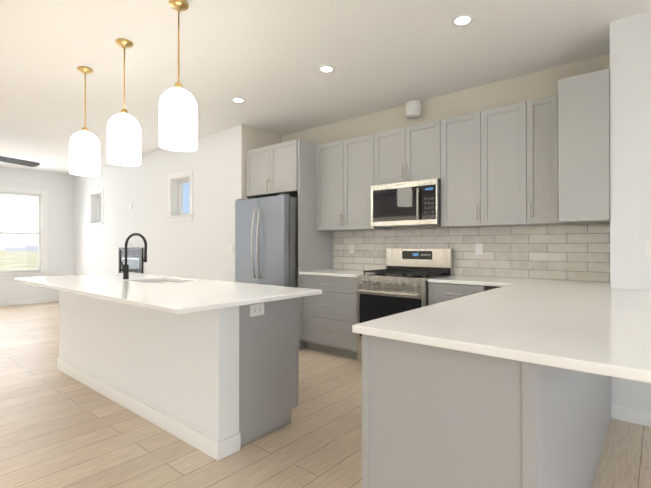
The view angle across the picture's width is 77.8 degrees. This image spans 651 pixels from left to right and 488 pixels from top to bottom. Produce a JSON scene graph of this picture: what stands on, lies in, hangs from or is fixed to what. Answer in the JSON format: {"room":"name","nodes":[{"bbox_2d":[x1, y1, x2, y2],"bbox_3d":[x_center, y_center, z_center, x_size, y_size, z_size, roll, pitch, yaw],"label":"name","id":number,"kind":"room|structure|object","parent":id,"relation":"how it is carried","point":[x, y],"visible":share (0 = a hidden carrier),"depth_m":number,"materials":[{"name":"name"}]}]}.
{"room":"kitchen","nodes":[
{"label":"kitchen","id":0,"kind":"room"},
{"bbox_2d":[0,166,73,301],"bbox_3d":[-7.901,-0.158,6.515,0.200,2.800,7.180,0,0,40],"label":"wall","id":1,"kind":"structure","parent":0,"point":[59,187],"depth_m":8.74,"materials":[{"name":"white paint"}]},
{"bbox_2d":[0,186,49,278],"bbox_3d":[-6.633,-0.233,7.997,0.250,1.848,1.930,0,0,40],"label":"window","id":2,"kind":"structure","parent":1,"relation":"in","point":[42,233],"depth_m":8.56,"materials":[{"name":"white"}]},
{"bbox_2d":[0,297,58,306],"bbox_3d":[-7.809,1.195,6.453,0.013,0.095,6.750,0,0,40],"label":"baseboard","id":3,"kind":"structure","parent":1,"relation":"attached to","point":[53,299],"depth_m":8.41,"materials":[{"name":"white wood"}]},
{"bbox_2d":[74,127,231,281],"bbox_3d":[-3.463,-0.154,7.360,5.935,2.800,0.200,0,0,40],"label":"wall","id":4,"kind":"structure","parent":0,"point":[198,246],"depth_m":6.55,"materials":[{"name":"white paint"}]},
{"bbox_2d":[87,188,103,227],"bbox_3d":[-4.636,-0.726,8.310,0.740,0.770,0.245,0,0,40],"label":"window","id":5,"kind":"structure","parent":4,"relation":"in","point":[96,200],"depth_m":8.44,"materials":[{"name":"white"}]},
{"bbox_2d":[118,248,142,272],"bbox_3d":[-3.500,0.505,7.239,0.910,0.880,0.030,0,0,40],"label":"fireplace","id":6,"kind":"object","parent":4,"relation":"attached to","point":[135,259],"visible":0.56,"depth_m":7.19,"materials":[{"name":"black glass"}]},
{"bbox_2d":[166,170,193,221],"bbox_3d":[-2.181,-0.724,6.264,0.730,0.750,0.245,0,0,40],"label":"window","id":7,"kind":"structure","parent":4,"relation":"in","point":[175,199],"depth_m":6.37,"materials":[{"name":"white"}]},
{"bbox_2d":[232,124,281,281],"bbox_3d":[-0.941,-0.161,5.596,0.200,2.800,0.720,0,0,40],"label":"wall","id":8,"kind":"structure","parent":0,"point":[245,138],"depth_m":5.35,"materials":[{"name":"white paint"}]},
{"bbox_2d":[0,301,650,487],"bbox_3d":[-2.431,1.257,2.452,13.800,0.060,7.950,0,0,40],"label":"floor","id":9,"kind":"structure","parent":0,"point":[59,429],"depth_m":2.52,"materials":[{"name":"brown wood"}]},
{"bbox_2d":[57,280,298,460],"bbox_3d":[-1.412,0.788,3.416,2.688,0.885,0.713,0,0,40],"label":"kitchen island","id":10,"kind":"object","parent":9,"relation":"on","point":[218,384],"visible":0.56,"depth_m":2.64,"materials":[{"name":"white paint"}]},
{"bbox_2d":[14,272,321,314],"bbox_3d":[-1.456,0.330,3.250,2.840,0.030,1.080,0,0,40],"label":"island countertop","id":11,"kind":"structure","parent":10,"relation":"on","point":[181,295],"depth_m":2.71,"materials":[{"name":"white stone"}]},
{"bbox_2d":[121,233,146,278],"bbox_3d":[-1.730,0.109,3.630,0.227,0.416,0.153,0,0,40],"label":"faucet","id":12,"kind":"object","parent":11,"relation":"on","point":[125,268],"visible":1,"depth_m":3.64,"materials":[{"name":"black metal"}]},
{"bbox_2d":[249,303,263,316],"bbox_3d":[-0.427,0.412,2.523,0.010,0.072,0.115,0,0,40],"label":"outlet","id":13,"kind":"object","parent":10,"relation":"attached to","point":[256,309],"visible":1,"depth_m":2.51,"materials":[{"name":"white plastic"}]},
{"bbox_2d":[235,194,297,287],"bbox_3d":[-0.577,0.333,5.124,0.890,1.808,0.858,0,0,40],"label":"fridge","id":14,"kind":"object","parent":9,"relation":"on","point":[266,240],"visible":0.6,"depth_m":4.74,"materials":[{"name":"silver metal"}]},
{"bbox_2d":[300,274,357,359],"bbox_3d":[0.215,0.793,4.664,0.832,0.885,0.660,0,0,40],"label":"base cabinet","id":15,"kind":"object","parent":9,"relation":"on","point":[328,317],"visible":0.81,"depth_m":4.43,"materials":[{"name":"grey wood"}]},
{"bbox_2d":[299,269,368,277],"bbox_3d":[0.217,0.335,4.667,0.835,0.030,0.638,0,0,40],"label":"countertop","id":16,"kind":"structure","parent":15,"relation":"on","point":[342,273],"depth_m":4.53,"materials":[{"name":"white stone"}]},
{"bbox_2d":[357,248,453,360],"bbox_3d":[0.800,0.641,4.117,0.754,1.185,0.719,0,0,40],"label":"range","id":17,"kind":"object","parent":9,"relation":"on","point":[398,284],"visible":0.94,"depth_m":4.03,"materials":[{"name":"silver metal"}]},
{"bbox_2d":[428,282,484,305],"bbox_3d":[1.316,0.789,3.746,0.498,0.885,0.660,0,0,40],"label":"base cabinet","id":18,"kind":"object","parent":9,"relation":"on","point":[439,292],"visible":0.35,"depth_m":3.56,"materials":[{"name":"grey wood"}]},
{"bbox_2d":[427,275,527,285],"bbox_3d":[1.400,0.332,3.680,0.720,0.030,0.637,0,0,40],"label":"countertop","id":19,"kind":"structure","parent":18,"relation":"on","point":[453,279],"depth_m":3.59,"materials":[{"name":"white stone"}]},
{"bbox_2d":[362,334,611,487],"bbox_3d":[1.261,0.784,2.412,0.605,0.885,2.781,0,0,40],"label":"base cabinet","id":20,"kind":"object","parent":9,"relation":"on","point":[435,417],"visible":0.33,"depth_m":1.36,"materials":[{"name":"grey wood"}]},
{"bbox_2d":[352,279,650,382],"bbox_3d":[1.355,0.326,2.312,0.961,0.030,2.798,0,0,40],"label":"countertop","id":21,"kind":"structure","parent":20,"relation":"on","point":[601,328],"depth_m":1.51,"materials":[{"name":"white stone"}]},
{"bbox_2d":[485,286,498,290],"bbox_3d":[1.628,0.788,3.527,0.256,0.885,0.597,0,0,40],"label":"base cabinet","id":22,"kind":"object","parent":9,"relation":"on","point":[489,287],"depth_m":3.35,"materials":[{"name":"grey"}]},
{"bbox_2d":[0,0,650,174],"bbox_3d":[-2.431,-1.623,2.463,13.800,0.100,7.950,0,0,40],"label":"ceiling","id":23,"kind":"structure","parent":0,"point":[265,59],"depth_m":3.38,"materials":[{"name":"white paint"}]},
{"bbox_2d":[0,156,39,166],"bbox_3d":[-4.487,-1.332,5.340,1.326,0.459,1.345,0,0,40],"label":"ceiling fan","id":24,"kind":"object","parent":23,"relation":"hanging from","point":[18,161],"visible":1,"depth_m":5.80,"materials":[{"name":"grey"}]},
{"bbox_2d":[69,66,99,175],"bbox_3d":[-2.156,-1.097,3.618,0.236,0.941,0.236,0,0,40],"label":"pendant light","id":25,"kind":"object","parent":23,"relation":"hanging from","point":[84,151],"visible":1,"depth_m":3.54,"materials":[{"name":"white glass"}]},
{"bbox_2d":[107,38,140,165],"bbox_3d":[-1.566,-1.099,3.139,0.236,0.941,0.236,0,0,40],"label":"pendant light","id":26,"kind":"object","parent":23,"relation":"hanging from","point":[123,138],"visible":1,"depth_m":3.05,"materials":[{"name":"white glass"}]},
{"bbox_2d":[159,0,197,151],"bbox_3d":[-0.959,-1.101,2.633,0.236,0.941,0.236,0,0,40],"label":"pendant light","id":27,"kind":"object","parent":23,"relation":"hanging from","point":[178,115],"visible":1,"depth_m":2.55,"materials":[{"name":"white glass"}]},
{"bbox_2d":[231,97,245,102],"bbox_3d":[-0.947,-1.562,4.383,0.156,0.006,0.156,0,0,40],"label":"recessed light","id":28,"kind":"object","parent":23,"relation":"in","point":[238,100],"visible":1,"depth_m":4.38,"materials":[{"name":"white plastic"}]},
{"bbox_2d":[318,65,334,72],"bbox_3d":[0.011,-1.565,3.611,0.156,0.006,0.156,0,0,40],"label":"recessed light","id":29,"kind":"object","parent":23,"relation":"in","point":[326,68],"visible":1,"depth_m":3.60,"materials":[{"name":"white plastic"}]},
{"bbox_2d":[451,14,473,26],"bbox_3d":[0.962,-1.568,2.831,0.156,0.006,0.156,0,0,40],"label":"recessed light","id":30,"kind":"object","parent":23,"relation":"in","point":[462,20],"visible":1,"depth_m":2.83,"materials":[{"name":"white plastic"}]},
{"bbox_2d":[282,54,609,281],"bbox_3d":[2.298,-0.169,3.495,7.865,2.800,0.200,0,0,40],"label":"wall","id":31,"kind":"structure","parent":0,"point":[533,86],"depth_m":4.13,"materials":[{"name":"beige paint"}]},
{"bbox_2d":[246,139,313,199],"bbox_3d":[-0.477,-0.922,5.249,0.912,0.600,0.657,0,0,40],"label":"upper cabinet","id":32,"kind":"object","parent":31,"relation":"attached to","point":[287,167],"depth_m":4.89,"materials":[{"name":"grey wood"}]},
{"bbox_2d":[314,133,389,231],"bbox_3d":[0.340,-0.684,4.770,0.894,1.040,0.347,0,0,40],"label":"upper cabinet","id":33,"kind":"object","parent":31,"relation":"attached to","point":[345,171],"depth_m":4.64,"materials":[{"name":"grey wood"}]},
{"bbox_2d":[378,119,441,184],"bbox_3d":[0.930,-0.919,4.278,0.760,0.575,0.347,0,0,40],"label":"upper cabinet","id":34,"kind":"object","parent":31,"relation":"attached to","point":[413,152],"depth_m":4.11,"materials":[{"name":"grey wood"}]},
{"bbox_2d":[371,178,440,227],"bbox_3d":[0.893,-0.406,4.232,0.754,0.436,0.463,0,0,40],"label":"microwave","id":35,"kind":"object","parent":34,"relation":"attached to","point":[411,204],"visible":0.98,"depth_m":4.05,"materials":[{"name":"silver metal"}]},
{"bbox_2d":[406,100,420,118],"bbox_3d":[0.952,-1.458,4.381,0.160,0.155,0.160,0,0,40],"label":"sensor","id":36,"kind":"object","parent":31,"relation":"attached to","point":[413,109],"visible":1,"depth_m":4.32,"materials":[{"name":"white plastic"}]},
{"bbox_2d":[333,224,609,281],"bbox_3d":[1.239,0.535,4.236,2.957,1.398,0.010,0,0,40],"label":"backsplash","id":37,"kind":"structure","parent":31,"relation":"attached to","point":[579,252],"depth_m":3.84,"materials":[{"name":"tile"}]},
{"bbox_2d":[349,244,353,252],"bbox_3d":[0.320,0.057,4.991,0.072,0.115,0.010,0,0,40],"label":"outlet","id":38,"kind":"object","parent":37,"relation":"attached to","point":[351,248],"visible":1,"depth_m":4.99,"materials":[{"name":"white plastic"}]},
{"bbox_2d":[475,244,482,254],"bbox_3d":[1.518,0.053,3.991,0.072,0.115,0.011,0,0,40],"label":"outlet","id":39,"kind":"object","parent":37,"relation":"attached to","point":[478,249],"visible":1,"depth_m":3.99,"materials":[{"name":"white plastic"}]},
{"bbox_2d":[441,100,537,227],"bbox_3d":[1.513,-0.688,3.792,0.875,1.040,0.347,0,0,40],"label":"upper cabinet","id":40,"kind":"object","parent":31,"relation":"attached to","point":[487,180],"depth_m":3.61,"materials":[{"name":"grey wood"}]},
{"bbox_2d":[534,96,570,224],"bbox_3d":[1.893,-0.689,3.475,0.337,1.040,0.347,0,0,40],"label":"upper cabinet","id":41,"kind":"object","parent":31,"relation":"attached to","point":[542,161],"depth_m":3.33,"materials":[{"name":"grey wood"}]},
{"bbox_2d":[610,11,650,412],"bbox_3d":[3.636,-0.175,1.879,3.740,2.800,0.570,0,0,40],"label":"wall","id":42,"kind":"structure","parent":0,"point":[630,140],"depth_m":2.78,"materials":[{"name":"white paint"}]},
{"bbox_2d":[554,68,609,223],"bbox_3d":[1.958,-0.706,3.042,0.317,1.070,0.242,0,0,40],"label":"upper cabinet","id":43,"kind":"object","parent":42,"relation":"attached to","point":[582,102],"depth_m":2.95,"materials":[{"name":"grey wood"}]},
{"bbox_2d":[611,405,650,426],"bbox_3d":[3.372,1.177,1.714,3.540,0.095,0.013,0,0,40],"label":"baseboard","id":44,"kind":"structure","parent":42,"relation":"attached to","point":[639,417],"depth_m":2.77,"materials":[{"name":"white wood"}]},
{"bbox_2d":[645,241,650,257],"bbox_3d":[2.190,0.038,2.705,0.072,0.115,0.011,0,0,40],"label":"light switch","id":45,"kind":"object","parent":42,"relation":"attached to","point":[647,249],"visible":1,"depth_m":2.72,"materials":[{"name":"white plastic"}]},
{"label":"outside","id":46,"kind":"structure","parent":0,"visible":0},
{"bbox_2d":[0,250,37,270],"bbox_3d":[-40.856,2.715,65.363,380.000,0.100,360.000,0,0,40],"label":"ground","id":47,"kind":"structure","parent":46,"point":[18,265],"depth_m":65.13,"materials":[{"name":"beige"}]},
{"bbox_2d":[0,182,189,250],"bbox_3d":[-24.424,-27.968,56.721,420.458,61.200,367.588,0,0,40],"label":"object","id":48,"kind":"structure","parent":46,"point":[32,247],"depth_m":164.02,"materials":[{"name":"white"}]}
]}

